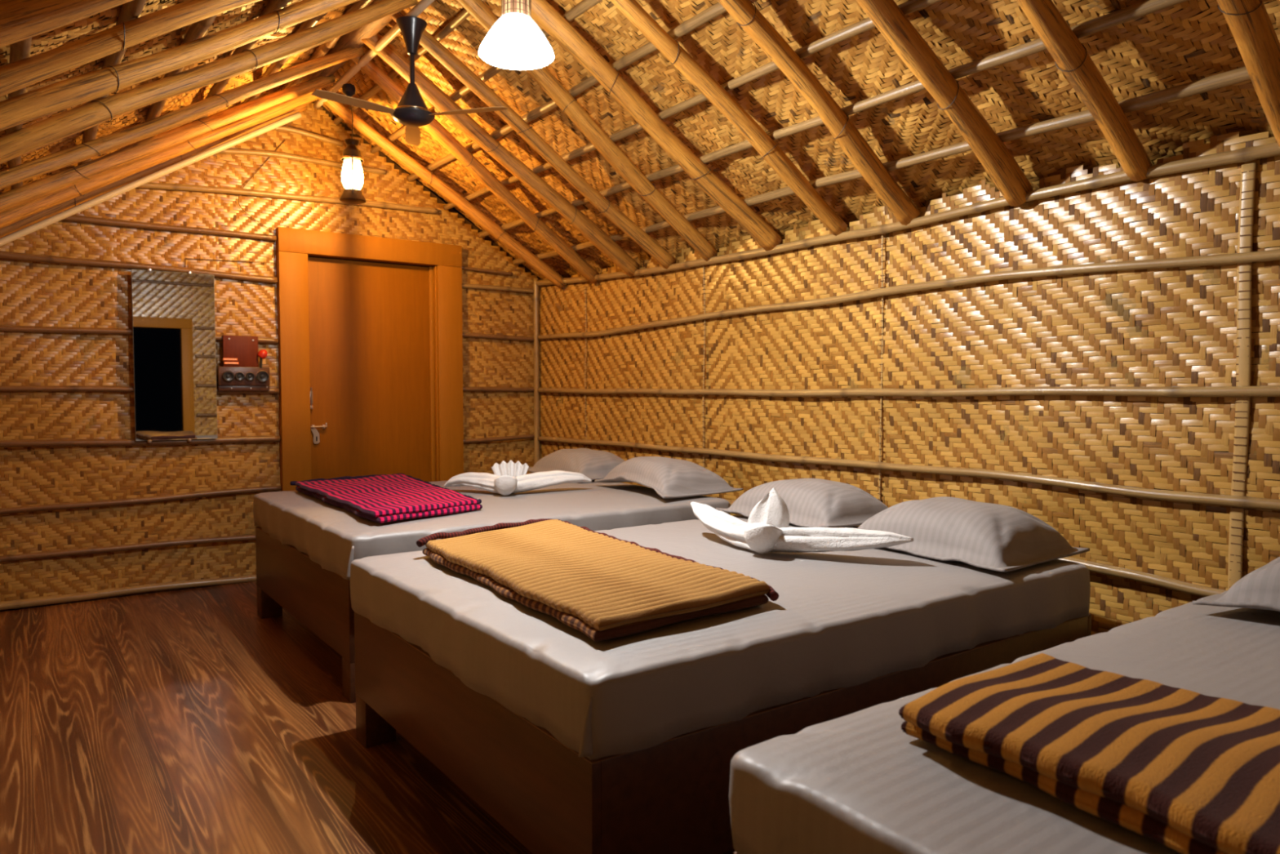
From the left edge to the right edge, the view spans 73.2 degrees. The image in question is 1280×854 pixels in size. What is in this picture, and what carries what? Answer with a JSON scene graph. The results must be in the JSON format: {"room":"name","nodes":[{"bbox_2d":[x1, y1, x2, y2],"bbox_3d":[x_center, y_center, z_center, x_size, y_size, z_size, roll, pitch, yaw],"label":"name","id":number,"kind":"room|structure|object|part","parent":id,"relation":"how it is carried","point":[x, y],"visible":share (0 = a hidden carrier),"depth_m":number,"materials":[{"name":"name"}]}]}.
{"room":"traditional dwelling","nodes":[
{"label":"traditional dwelling","id":0,"kind":"room"},
{"bbox_2d":[0,100,540,606],"bbox_3d":[-2.049,-0.577,5.357,3.272,2.997,0.035,-2,3,-36],"label":"wall","id":1,"kind":"structure","parent":0,"point":[33,293],"depth_m":4.95,"materials":[{"name":"beige wicker"}]},
{"bbox_2d":[0,534,255,562],"bbox_3d":[-2.778,0.673,4.854,1.436,0.048,0.036,-2,3,-36],"label":"batten","id":2,"kind":"object","parent":1,"relation":"attached to","point":[9,557],"visible":0.93,"depth_m":4.76,"materials":[{"name":"brown wood"}]},
{"bbox_2d":[0,574,256,610],"bbox_3d":[-2.778,0.918,4.865,1.435,0.060,0.047,-2,3,-36],"label":"batten","id":3,"kind":"object","parent":1,"relation":"attached to","point":[27,602],"visible":0.9,"depth_m":4.77,"materials":[{"name":"brown wood"}]},
{"bbox_2d":[0,250,277,283],"bbox_3d":[-2.778,-0.886,4.787,1.436,0.074,0.041,-2,3,-36],"label":"batten","id":4,"kind":"object","parent":1,"relation":"attached to","point":[3,255],"visible":0.99,"depth_m":4.73,"materials":[{"name":"brown wood"}]},
{"bbox_2d":[0,324,278,344],"bbox_3d":[-2.778,-0.514,4.803,1.436,0.062,0.036,-2,3,-36],"label":"batten","id":5,"kind":"object","parent":1,"relation":"attached to","point":[2,327],"visible":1,"depth_m":4.62,"materials":[{"name":"brown wood"}]},
{"bbox_2d":[0,385,279,394],"bbox_3d":[-2.778,-0.207,4.816,1.435,0.048,0.034,-2,3,-36],"label":"batten","id":6,"kind":"object","parent":1,"relation":"attached to","point":[70,388],"visible":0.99,"depth_m":4.64,"materials":[{"name":"brown wood"}]},
{"bbox_2d":[0,435,279,447],"bbox_3d":[-2.778,0.081,4.829,1.436,0.058,0.041,-2,3,-36],"label":"batten","id":7,"kind":"object","parent":1,"relation":"attached to","point":[239,439],"visible":1,"depth_m":4.77,"materials":[{"name":"brown wood"}]},
{"bbox_2d":[0,484,280,514],"bbox_3d":[-2.778,0.405,4.843,1.436,0.065,0.034,-2,3,-36],"label":"batten","id":8,"kind":"object","parent":1,"relation":"attached to","point":[265,488],"visible":1,"depth_m":4.80,"materials":[{"name":"brown wood"}]},
{"bbox_2d":[61,214,276,240],"bbox_3d":[-2.684,-1.124,4.844,1.205,0.040,0.038,-2,3,-36],"label":"batten","id":9,"kind":"object","parent":1,"relation":"attached to","point":[73,218],"visible":0.88,"depth_m":4.84,"materials":[{"name":"brown wood"}]},
{"bbox_2d":[131,267,217,443],"bbox_3d":[-2.630,-0.399,4.878,0.413,0.973,0.028,-2,3,-36],"label":"wall mirror","id":10,"kind":"object","parent":1,"relation":"attached to","point":[174,324],"visible":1,"depth_m":4.87,"materials":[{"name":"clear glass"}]},
{"bbox_2d":[217,335,270,391],"bbox_3d":[-2.337,-0.376,5.084,0.280,0.323,0.077,-2,3,-36],"label":"board","id":11,"kind":"object","parent":1,"relation":"attached to","point":[240,369],"visible":1,"depth_m":5.07,"materials":[{"name":"red wood"}]},
{"bbox_2d":[222,370,234,382],"bbox_3d":[-2.397,-0.294,5.016,0.066,0.066,0.012,-2,3,-36],"label":"socket","id":12,"kind":"object","parent":11,"relation":"attached to","point":[227,375],"depth_m":5.01,"materials":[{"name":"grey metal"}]},
{"bbox_2d":[234,372,244,381],"bbox_3d":[-2.348,-0.296,5.051,0.053,0.053,0.012,-2,3,-36],"label":"socket","id":13,"kind":"object","parent":11,"relation":"attached to","point":[238,376],"depth_m":5.04,"materials":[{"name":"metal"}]},
{"bbox_3d":[-2.345,-0.230,5.101,0.280,0.029,0.039,-2,3,-36],"label":"rail","id":14,"kind":"part","parent":11,"relation":"part of","materials":[{"name":"brown wood"}]},
{"bbox_2d":[244,372,254,381],"bbox_3d":[-2.300,-0.297,5.081,0.053,0.053,0.020,-2,3,-36],"label":"socket","id":15,"kind":"object","parent":11,"relation":"attached to","point":[249,376],"depth_m":5.08,"materials":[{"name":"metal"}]},
{"bbox_3d":[-2.255,-0.384,5.125,0.021,0.066,0.016,2,3,32],"label":"indicator stem","id":16,"kind":"part","parent":11,"relation":"part of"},
{"bbox_2d":[255,370,269,382],"bbox_3d":[-2.245,-0.299,5.125,0.074,0.074,0.012,-2,3,-36],"label":"socket","id":17,"kind":"object","parent":11,"relation":"attached to","point":[261,376],"depth_m":5.12,"materials":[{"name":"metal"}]},
{"bbox_2d":[137,182,437,213],"bbox_3d":[-2.106,-1.390,5.249,1.831,0.102,0.040,-2,3,-36],"label":"batten","id":18,"kind":"object","parent":1,"relation":"attached to","point":[175,187],"visible":0.85,"depth_m":5.17,"materials":[{"name":"brown wood"}]},
{"bbox_2d":[217,148,386,174],"bbox_3d":[-2.090,-1.622,5.250,1.092,0.072,0.033,-2,3,-36],"label":"batten","id":19,"kind":"object","parent":1,"relation":"attached to","point":[228,151],"visible":0.85,"depth_m":5.25,"materials":[{"name":"brown wood"}]},
{"bbox_2d":[273,125,343,146],"bbox_3d":[-2.106,-1.784,5.232,0.594,0.067,0.031,-2,3,-36],"label":"batten","id":20,"kind":"object","parent":1,"relation":"attached to","point":[283,128],"visible":0.7,"depth_m":5.28,"materials":[{"name":"brown wood"}]},
{"bbox_2d":[275,226,463,491],"bbox_3d":[-1.727,-0.156,5.609,1.181,2.128,0.131,-2,3,-36],"label":"door","id":21,"kind":"structure","parent":1,"relation":"in","point":[371,353],"depth_m":5.58,"materials":[{"name":"wood"}]},
{"bbox_3d":[-1.763,-0.086,5.633,0.801,1.966,0.035,-2,3,-36],"label":"panel","id":22,"kind":"part","parent":21,"relation":"part of","materials":[{"name":"paint"}]},
{"bbox_2d":[461,266,512,275],"bbox_3d":[-1.070,-1.088,6.007,0.401,0.036,0.021,-2,3,-36],"label":"batten","id":23,"kind":"object","parent":1,"relation":"attached to","point":[462,267],"visible":1,"depth_m":6.00,"materials":[{"name":"brown wood"}]},
{"bbox_2d":[462,283,533,293],"bbox_3d":[-0.997,-0.976,6.064,0.580,0.037,0.034,-2,3,-36],"label":"batten","id":24,"kind":"object","parent":1,"relation":"attached to","point":[464,286],"visible":1,"depth_m":6.05,"materials":[{"name":"brown wood"}]},
{"bbox_2d":[462,332,534,341],"bbox_3d":[-0.997,-0.634,6.079,0.580,0.044,0.033,-2,3,-36],"label":"batten","id":25,"kind":"object","parent":1,"relation":"attached to","point":[464,335],"visible":1,"depth_m":6.06,"materials":[{"name":"brown wood"}]},
{"bbox_2d":[462,386,534,391],"bbox_3d":[-0.997,-0.266,6.095,0.580,0.036,0.033,-2,3,-36],"label":"batten","id":26,"kind":"object","parent":1,"relation":"attached to","point":[464,388],"visible":1,"depth_m":6.08,"materials":[{"name":"brown wood"}]},
{"bbox_2d":[463,434,534,443],"bbox_3d":[-0.997,0.083,6.110,0.581,0.048,0.030,-2,3,-36],"label":"batten","id":27,"kind":"object","parent":1,"relation":"attached to","point":[528,436],"visible":1,"depth_m":6.09,"materials":[{"name":"brown wood"}]},
{"bbox_2d":[0,581,735,853],"bbox_3d":[-0.247,1.056,2.894,3.340,0.060,6.310,-2,3,-36],"label":"floor","id":28,"kind":"structure","parent":0,"point":[188,720],"depth_m":2.77,"materials":[{"name":"laminate"}]},
{"bbox_2d":[255,526,355,702],"bbox_3d":[-0.771,0.738,4.309,1.825,0.454,1.540,-2,3,-36],"label":"bed","id":29,"kind":"object","parent":28,"relation":"on","point":[318,597],"visible":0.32,"depth_m":3.60,"materials":[{"name":"laminate"}]},
{"bbox_3d":[-1.890,0.886,4.397,0.100,0.150,0.100,-2,3,-36],"label":"leg","id":30,"kind":"part","parent":29,"relation":"part of","materials":[{"name":"laminate"}]},
{"bbox_3d":[-1.051,0.936,3.230,0.100,0.150,0.100,-2,3,-36],"label":"leg","id":31,"kind":"part","parent":29,"relation":"part of","materials":[{"name":"laminate"}]},
{"bbox_2d":[253,479,730,579],"bbox_3d":[-0.769,0.421,4.261,1.843,0.184,1.644,-2,3,-36],"label":"mattress","id":32,"kind":"object","parent":29,"relation":"on","point":[332,537],"visible":0.52,"depth_m":3.73,"materials":[{"name":"white fabric"}]},
{"bbox_2d":[289,473,482,523],"bbox_3d":[-1.156,0.310,4.010,0.628,0.054,1.397,-2,3,-36],"label":"folded blanket","id":33,"kind":"object","parent":32,"relation":"on","point":[380,498],"visible":1,"depth_m":3.79,"materials":[{"name":"pink fabric"}]},
{"bbox_2d":[444,460,591,495],"bbox_3d":[-0.600,0.248,4.270,0.750,0.163,0.323,0,2,-8],"label":"folded towel","id":34,"kind":"object","parent":32,"relation":"on","point":[510,477],"visible":1,"depth_m":4.27,"materials":[{"name":"white fabric"}]},
{"bbox_2d":[528,448,625,479],"bbox_3d":[-0.349,0.207,5.144,0.480,0.156,0.740,-2,3,-36],"label":"pillow","id":35,"kind":"object","parent":32,"relation":"on","point":[595,464],"visible":0.66,"depth_m":4.96,"materials":[{"name":"white fabric"}]},
{"bbox_2d":[594,456,742,497],"bbox_3d":[0.113,0.233,4.424,0.570,0.166,0.770,-2,3,-36],"label":"pillow","id":36,"kind":"object","parent":32,"relation":"on","point":[670,477],"visible":1,"depth_m":4.21,"materials":[{"name":"white fabric"}]},
{"bbox_2d":[533,277,539,465],"bbox_3d":[-0.751,-0.097,6.265,0.046,1.956,0.048,1,3,18],"label":"post","id":37,"kind":"object","parent":28,"relation":"on","point":[535,295],"visible":0.6,"depth_m":6.24,"materials":[{"name":"brown wood"}]},
{"bbox_2d":[354,611,1091,853],"bbox_3d":[0.252,0.813,2.803,1.893,0.434,1.453,-2,3,-36],"label":"bed","id":38,"kind":"object","parent":28,"relation":"on","point":[671,796],"visible":0.27,"depth_m":1.93,"materials":[{"name":"laminate"}]},
{"bbox_3d":[-0.869,0.954,2.835,0.100,0.150,0.100,-2,3,-36],"label":"leg","id":39,"kind":"part","parent":38,"relation":"part of","materials":[{"name":"laminate"}]},
{"bbox_2d":[350,514,1090,759],"bbox_3d":[0.239,0.507,2.778,1.913,0.178,1.507,-2,3,-36],"label":"mattress","id":40,"kind":"object","parent":38,"relation":"on","point":[837,620],"visible":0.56,"depth_m":2.10,"materials":[{"name":"white fabric"}]},
{"bbox_2d":[416,518,778,641],"bbox_3d":[-0.203,0.395,2.534,0.654,0.064,1.288,-2,3,-36],"label":"folded blanket","id":41,"kind":"object","parent":40,"relation":"on","point":[602,586],"visible":1,"depth_m":2.25,"materials":[{"name":"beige fabric"}]},
{"bbox_2d":[690,487,913,553],"bbox_3d":[0.441,0.309,2.874,0.883,0.208,0.284,2,3,41],"label":"folded towel","id":42,"kind":"object","parent":40,"relation":"on","point":[766,529],"visible":1,"depth_m":2.78,"materials":[{"name":"white fabric"}]},
{"bbox_2d":[715,478,888,527],"bbox_3d":[0.711,0.298,3.611,0.470,0.162,0.670,-2,3,-36],"label":"pillow","id":43,"kind":"object","parent":40,"relation":"on","point":[810,502],"visible":0.8,"depth_m":3.43,"materials":[{"name":"white fabric"}]},
{"bbox_2d":[857,496,1089,572],"bbox_3d":[1.082,0.329,2.915,0.560,0.160,0.675,-2,3,-36],"label":"pillow","id":44,"kind":"object","parent":40,"relation":"on","point":[1002,538],"visible":0.87,"depth_m":2.74,"materials":[{"name":"white fabric"}]},
{"bbox_3d":[1.345,0.874,1.280,1.897,0.442,1.485,-2,3,-36],"label":"bed","id":45,"kind":"object","parent":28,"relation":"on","visible":0},
{"bbox_2d":[728,590,1279,853],"bbox_3d":[1.330,0.569,1.256,1.915,0.171,1.530,-2,3,-36],"label":"mattress","id":46,"kind":"object","parent":45,"relation":"on","point":[855,783],"visible":0.63,"depth_m":1.24,"materials":[{"name":"white fabric"}]},
{"bbox_2d":[898,653,1279,853],"bbox_3d":[0.916,0.457,1.037,0.650,0.069,1.126,-2,3,-36],"label":"folded blanket","id":47,"kind":"object","parent":46,"relation":"on","point":[1187,771],"visible":1,"depth_m":1.17,"materials":[{"name":"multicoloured fabric"}]},
{"bbox_2d":[1192,556,1279,611],"bbox_3d":[1.770,0.361,1.967,0.550,0.171,0.700,-2,3,-36],"label":"pillow","id":48,"kind":"object","parent":46,"relation":"on","point":[1260,588],"visible":1,"depth_m":2.03,"materials":[{"name":"white fabric"}]},
{"bbox_2d":[0,0,1279,289],"bbox_3d":[-0.243,-1.396,2.762,3.806,1.195,6.263,-2,3,-36],"label":"ceiling","id":49,"kind":"structure","parent":0,"point":[1189,41],"depth_m":3.44,"materials":[{"name":"brown wood"}]},
{"bbox_2d":[538,131,1279,635],"bbox_3d":[1.050,0.001,3.824,0.036,1.975,6.180,-2,3,-36],"label":"wall","id":50,"kind":"structure","parent":0,"point":[1219,325],"depth_m":3.30,"materials":[{"name":"beige wicker"}]},
{"bbox_2d":[634,196,1009,275],"bbox_3d":[0.695,-0.880,4.228,0.045,0.058,2.428,-2,3,-36],"label":"wall plate","id":51,"kind":"object","parent":50,"relation":"attached to","point":[980,206],"depth_m":3.91,"materials":[{"name":"brown wood"}]},
{"bbox_2d":[319,88,564,288],"bbox_3d":[-1.212,-1.477,5.453,1.699,1.088,0.102,-2,3,-35],"label":"rafter","id":52,"kind":"object","parent":51,"relation":"on","point":[342,111],"visible":0.94,"depth_m":5.42,"materials":[{"name":"wood"}]},
{"bbox_2d":[512,66,1250,265],"bbox_3d":[0.904,-1.061,3.643,0.068,0.054,6.130,-2,3,-36],"label":"purlin","id":53,"kind":"structure","parent":52,"relation":"on","point":[1238,75],"depth_m":3.03,"materials":[{"name":"brown wood"}]},
{"bbox_2d":[351,53,599,284],"bbox_3d":[-0.897,-1.455,5.017,1.722,1.097,0.116,-2,3,-44],"label":"rafter","id":54,"kind":"object","parent":51,"relation":"on","point":[434,128],"visible":0.91,"depth_m":5.01,"materials":[{"name":"wood"}]},
{"bbox_2d":[477,0,1189,237],"bbox_3d":[0.685,-1.222,3.478,0.064,0.051,6.130,-2,3,-36],"label":"purlin","id":55,"kind":"structure","parent":54,"relation":"on","point":[1145,7],"depth_m":3.03,"materials":[{"name":"brown wood"}]},
{"bbox_2d":[361,33,639,276],"bbox_3d":[-0.694,-1.443,4.734,1.708,1.103,0.120,-2,3,-37],"label":"rafter","id":56,"kind":"object","parent":51,"relation":"on","point":[392,56],"visible":0.94,"depth_m":4.69,"materials":[{"name":"wood"}]},
{"bbox_2d":[312,0,435,109],"bbox_3d":[-0.191,-1.806,2.718,0.038,0.043,5.960,-2,3,-36],"label":"purlin","id":57,"kind":"object","parent":56,"relation":"attached to","point":[422,5],"visible":0.88,"depth_m":4.29,"materials":[{"name":"brown wood"}]},
{"bbox_2d":[390,9,675,269],"bbox_3d":[-0.491,-1.429,4.451,1.698,1.092,0.102,-2,3,-37],"label":"rafter","id":58,"kind":"object","parent":51,"relation":"on","point":[451,62],"visible":0.94,"depth_m":4.40,"materials":[{"name":"wood"}]},
{"bbox_2d":[456,0,717,261],"bbox_3d":[-0.239,-1.415,4.097,1.709,1.098,0.106,-2,3,-43],"label":"rafter","id":59,"kind":"object","parent":51,"relation":"on","point":[478,10],"visible":0.95,"depth_m":4.08,"materials":[{"name":"wood"}]},
{"bbox_2d":[531,0,781,251],"bbox_3d":[-0.012,-1.401,3.789,1.709,1.101,0.120,-2,3,-36],"label":"rafter","id":60,"kind":"object","parent":51,"relation":"on","point":[543,13],"visible":0.98,"depth_m":3.80,"materials":[{"name":"wood"}]},
{"bbox_2d":[609,0,847,235],"bbox_3d":[0.240,-1.389,3.432,1.698,1.092,0.098,-2,3,-35],"label":"rafter","id":61,"kind":"object","parent":51,"relation":"on","point":[677,56],"visible":1,"depth_m":3.49,"materials":[{"name":"wood"}]},
{"bbox_2d":[333,0,487,124],"bbox_3d":[-0.104,-1.798,2.886,0.064,0.050,6.130,-2,3,-36],"label":"purlin","id":62,"kind":"structure","parent":61,"relation":"on","point":[449,28],"depth_m":4.25,"materials":[{"name":"brown wood"}]},
{"bbox_2d":[716,0,919,225],"bbox_3d":[0.474,-1.372,3.109,1.703,1.099,0.114,-2,3,-37],"label":"rafter","id":63,"kind":"object","parent":51,"relation":"on","point":[746,15],"visible":1,"depth_m":3.24,"materials":[{"name":"wood"}]},
{"bbox_2d":[370,0,602,153],"bbox_3d":[0.084,-1.663,3.027,0.066,0.052,6.131,-2,3,-36],"label":"purlin","id":64,"kind":"structure","parent":63,"relation":"on","point":[585,5],"depth_m":4.02,"materials":[{"name":"brown wood"}]},
{"bbox_2d":[443,0,942,210],"bbox_3d":[0.482,-1.371,3.326,0.066,0.049,6.130,-2,3,-36],"label":"purlin","id":65,"kind":"structure","parent":63,"relation":"on","point":[909,6],"depth_m":3.38,"materials":[{"name":"brown wood"}]},
{"bbox_2d":[537,248,1279,339],"bbox_3d":[1.050,-0.560,3.751,0.037,0.107,6.101,-2,3,-36],"label":"batten","id":66,"kind":"object","parent":50,"relation":"attached to","point":[1271,255],"visible":1,"depth_m":3.37,"materials":[{"name":"brown wood"}]},
{"bbox_2d":[537,385,1279,397],"bbox_3d":[1.050,-0.154,3.769,0.038,0.052,6.100,-2,3,-36],"label":"batten","id":67,"kind":"object","parent":50,"relation":"attached to","point":[1265,390],"visible":1,"depth_m":3.39,"materials":[{"name":"brown wood"}]},
{"bbox_2d":[537,435,1279,511],"bbox_3d":[1.050,0.179,3.783,0.037,0.062,6.101,-2,3,-36],"label":"batten","id":68,"kind":"object","parent":50,"relation":"attached to","point":[1240,501],"visible":1,"depth_m":3.34,"materials":[{"name":"brown wood"}]},
{"bbox_2d":[622,482,1226,596],"bbox_3d":[1.050,0.455,3.795,0.037,0.102,6.100,-2,3,-36],"label":"batten","id":69,"kind":"object","parent":50,"relation":"attached to","point":[1192,588],"visible":0.15,"depth_m":2.88,"materials":[{"name":"brown wood"}]},
{"bbox_2d":[1025,170,1130,201],"bbox_3d":[1.548,-0.846,3.040,0.045,0.044,0.369,-2,3,-36],"label":"wall plate","id":70,"kind":"object","parent":50,"relation":"attached to","point":[1097,181],"depth_m":3.02,"materials":[{"name":"brown wood"}]},
{"bbox_2d":[856,0,1032,206],"bbox_3d":[0.749,-1.355,2.728,1.704,1.103,0.116,-2,3,-36],"label":"rafter","id":71,"kind":"object","parent":70,"relation":"on","point":[993,155],"visible":1,"depth_m":2.92,"materials":[{"name":"wood"}]},
{"bbox_2d":[1016,0,1152,181],"bbox_3d":[1.002,-1.342,2.375,1.697,1.091,0.102,-2,3,-36],"label":"rafter","id":72,"kind":"object","parent":70,"relation":"on","point":[1071,56],"visible":0.99,"depth_m":2.63,"materials":[{"name":"wood"}]},
{"bbox_2d":[1146,142,1279,177],"bbox_3d":[1.794,-0.829,2.699,0.045,0.047,0.370,-2,3,-36],"label":"wall plate","id":73,"kind":"object","parent":50,"relation":"attached to","point":[1246,154],"depth_m":2.68,"materials":[{"name":"brown wood"}]},
{"bbox_2d":[1216,0,1279,146],"bbox_3d":[1.251,-1.327,2.026,1.699,1.099,0.115,-2,3,-36],"label":"rafter","id":74,"kind":"object","parent":73,"relation":"on","point":[1249,22],"visible":1,"depth_m":2.30,"materials":[{"name":"wood"}]},
{"bbox_3d":[1.522,-1.308,1.650,1.706,1.103,0.121,-2,3,-36],"label":"rafter","id":75,"kind":"object","parent":73,"relation":"on","visible":0},
{"bbox_2d":[406,2,726,182],"bbox_3d":[0.278,-1.520,3.173,0.071,0.056,6.131,-2,3,-36],"label":"purlin","id":76,"kind":"structure","parent":75,"relation":"on","point":[687,26],"depth_m":3.68,"materials":[{"name":"brown wood"}]},
{"bbox_3d":[1.551,-0.361,0.352,3.273,2.997,0.027,-2,3,-36],"label":"wall","id":77,"kind":"structure","parent":0,"visible":0},
{"bbox_2d":[300,0,400,92],"bbox_3d":[-0.304,-1.879,2.744,0.128,0.134,6.140,-2,3,-36],"label":"ridge beam","id":78,"kind":"structure","parent":77,"relation":"attached to","point":[353,38],"depth_m":4.25,"materials":[{"name":"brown dark bamboo"}]},
{"bbox_2d":[0,0,133,47],"bbox_3d":[-0.890,-1.320,2.278,1.642,1.058,0.124,-2,3,-36],"label":"rafter","id":79,"kind":"object","parent":78,"relation":"attached to","point":[20,20],"visible":1,"depth_m":1.94,"materials":[{"name":"wood"}]},
{"bbox_2d":[5,37,31,190],"bbox_3d":[-1.426,-1.000,1.969,0.076,0.060,6.130,-2,3,-36],"label":"purlin","id":80,"kind":"structure","parent":79,"relation":"on","point":[19,51],"depth_m":2.34,"materials":[{"name":"brown wood"}]},
{"bbox_2d":[77,0,146,165],"bbox_3d":[-1.214,-1.165,2.115,0.074,0.060,6.131,-2,3,-36],"label":"purlin","id":81,"kind":"structure","parent":79,"relation":"on","point":[132,10],"depth_m":2.71,"materials":[{"name":"brown wood"}]},
{"bbox_2d":[191,0,291,122],"bbox_3d":[-0.801,-1.490,2.398,0.077,0.064,6.131,-2,3,-36],"label":"purlin","id":82,"kind":"structure","parent":79,"relation":"on","point":[217,88],"depth_m":3.44,"materials":[{"name":"brown wood"}]},
{"bbox_2d":[0,0,261,97],"bbox_3d":[-1.160,-1.337,2.654,1.630,1.036,0.090,-2,3,-36],"label":"rafter","id":83,"kind":"object","parent":78,"relation":"attached to","point":[15,76],"visible":1,"depth_m":2.40,"materials":[{"name":"wood"}]},
{"bbox_2d":[0,104,307,238],"bbox_3d":[-2.657,-1.431,4.736,1.631,1.036,0.090,-2,3,-38],"label":"rafter","id":84,"kind":"object","parent":78,"relation":"attached to","point":[47,213],"visible":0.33,"depth_m":4.61,"materials":[{"name":"wood"}]},
{"bbox_2d":[0,92,319,229],"bbox_3d":[-2.468,-1.417,4.474,1.644,1.044,0.106,-2,3,-40],"label":"rafter","id":85,"kind":"object","parent":78,"relation":"attached to","point":[8,217],"visible":0.7,"depth_m":4.39,"materials":[{"name":"wood"}]},
{"bbox_2d":[136,14,217,142],"bbox_3d":[-1.012,-1.325,2.254,0.077,0.063,6.131,-2,3,-36],"label":"purlin","id":86,"kind":"structure","parent":85,"relation":"on","point":[197,30],"depth_m":2.98,"materials":[{"name":"brown wood"}]},
{"bbox_2d":[0,75,335,213],"bbox_3d":[-2.262,-1.405,4.188,0.093,1.040,1.661,2,3,43],"label":"rafter","id":87,"kind":"object","parent":78,"relation":"attached to","point":[37,189],"visible":0.99,"depth_m":4.07,"materials":[{"name":"wood"}]},
{"bbox_2d":[0,0,359,131],"bbox_3d":[-1.390,-1.353,2.974,1.636,1.039,0.100,-2,3,-38],"label":"rafter","id":88,"kind":"object","parent":78,"relation":"attached to","point":[60,95],"visible":1,"depth_m":2.80,"materials":[{"name":"wood"}]},
{"bbox_2d":[0,47,364,189],"bbox_3d":[-1.990,-1.390,3.806,1.654,1.033,0.086,-2,3,-45],"label":"rafter","id":89,"kind":"object","parent":78,"relation":"attached to","point":[11,176],"visible":1,"depth_m":3.73,"materials":[{"name":"wood"}]},
{"bbox_2d":[0,0,417,164],"bbox_3d":[-1.643,-1.366,3.324,1.639,1.045,0.105,-2,3,-37],"label":"rafter","id":90,"kind":"object","parent":78,"relation":"attached to","point":[30,138],"visible":1,"depth_m":3.24,"materials":[{"name":"wood"}]},
{"bbox_2d":[339,83,366,204],"bbox_3d":[-1.547,-1.520,4.627,0.138,0.618,0.138,-2,3,-36],"label":"hanging lantern","id":91,"kind":"object","parent":78,"relation":"hanging from","point":[352,154],"visible":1,"depth_m":4.60,"materials":[{"name":"brown metal"}]},
{"bbox_3d":[-1.566,-1.351,4.689,0.011,0.198,0.026,-1,3,-19],"label":"lantern rod","id":92,"kind":"part","parent":91,"relation":"part of","materials":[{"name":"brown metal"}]},
{"bbox_3d":[-1.548,-1.661,4.620,0.022,0.250,0.005,-2,3,-36],"label":"cord","id":93,"kind":"part","parent":91,"relation":"part of","materials":[{"name":"brown metal"}]},
{"bbox_3d":[-1.527,-1.347,4.580,0.008,0.197,0.023,-1,3,-19],"label":"lantern rod","id":94,"kind":"part","parent":91,"relation":"part of","materials":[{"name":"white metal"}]},
{"bbox_2d":[311,16,508,146],"bbox_3d":[-1.113,-1.602,3.891,0.766,0.456,0.811,-2,3,-36],"label":"ceiling fan","id":95,"kind":"object","parent":78,"relation":"hanging from","point":[411,111],"visible":1,"depth_m":3.86,"materials":[{"name":"black metal"}]},
{"bbox_3d":[-1.227,-1.402,3.725,0.375,0.011,0.072,-2,3,-45],"label":"fan blade","id":96,"kind":"part","parent":95,"relation":"part of","materials":[{"name":"paint"}]},
{"bbox_3d":[-1.102,-1.422,4.180,0.072,0.011,0.375,-1,3,-15],"label":"fan blade","id":97,"kind":"part","parent":95,"relation":"part of","materials":[{"name":"paint"}]},
{"bbox_3d":[-0.770,-1.407,3.845,0.375,0.011,0.072,1,3,15],"label":"fan blade","id":98,"kind":"part","parent":95,"relation":"part of","materials":[{"name":"paint"}]},
{"bbox_2d":[501,0,531,56],"bbox_3d":[-0.414,-1.516,2.878,0.254,0.550,0.254,-2,3,-36],"label":"bulb","id":99,"kind":"object","parent":78,"relation":"hanging from","point":[515,14],"visible":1,"depth_m":2.87,"materials":[{"name":"white glass"}]},
{"bbox_3d":[-0.414,-1.291,2.888,0.068,0.090,0.068,-2,3,-36],"label":"light bulb","id":100,"kind":"part","parent":99,"relation":"part of","materials":[{"name":"white glass"}]},
{"bbox_3d":[-0.179,-1.283,1.291,1.642,1.059,0.124,-2,3,-36],"label":"rafter","id":101,"kind":"object","parent":78,"relation":"attached to","visible":0},
{"bbox_2d":[242,12,328,103],"bbox_3d":[-0.598,-1.651,2.537,0.078,0.064,6.130,-2,3,-36],"label":"purlin","id":102,"kind":"structure","parent":101,"relation":"on","point":[274,67],"depth_m":3.99,"materials":[{"name":"brown wood"}]},
{"bbox_3d":[-1.588,0.079,1.927,0.024,1.985,6.185,-2,3,-36],"label":"wall","id":103,"kind":"structure","parent":0,"visible":0},
{"bbox_2d":[0,111,301,246],"bbox_3d":[-2.615,-1.352,4.648,1.538,0.971,0.035,-2,3,-37],"label":"pole","id":104,"kind":"object","parent":103,"relation":"attached to","point":[20,233],"visible":1,"depth_m":4.60,"materials":[{"name":"brown wood"}]},
{"bbox_3d":[-0.659,-1.307,1.953,1.640,1.053,0.114,-2,3,-36],"label":"rafter","id":105,"kind":"object","parent":103,"relation":"attached to","visible":0},
{"bbox_2d":[284,0,373,89],"bbox_3d":[-0.411,-1.798,2.665,0.074,0.060,6.131,-2,3,-36],"label":"purlin","id":106,"kind":"structure","parent":105,"relation":"on","point":[322,49],"depth_m":4.18,"materials":[{"name":"brown wood"}]}
]}

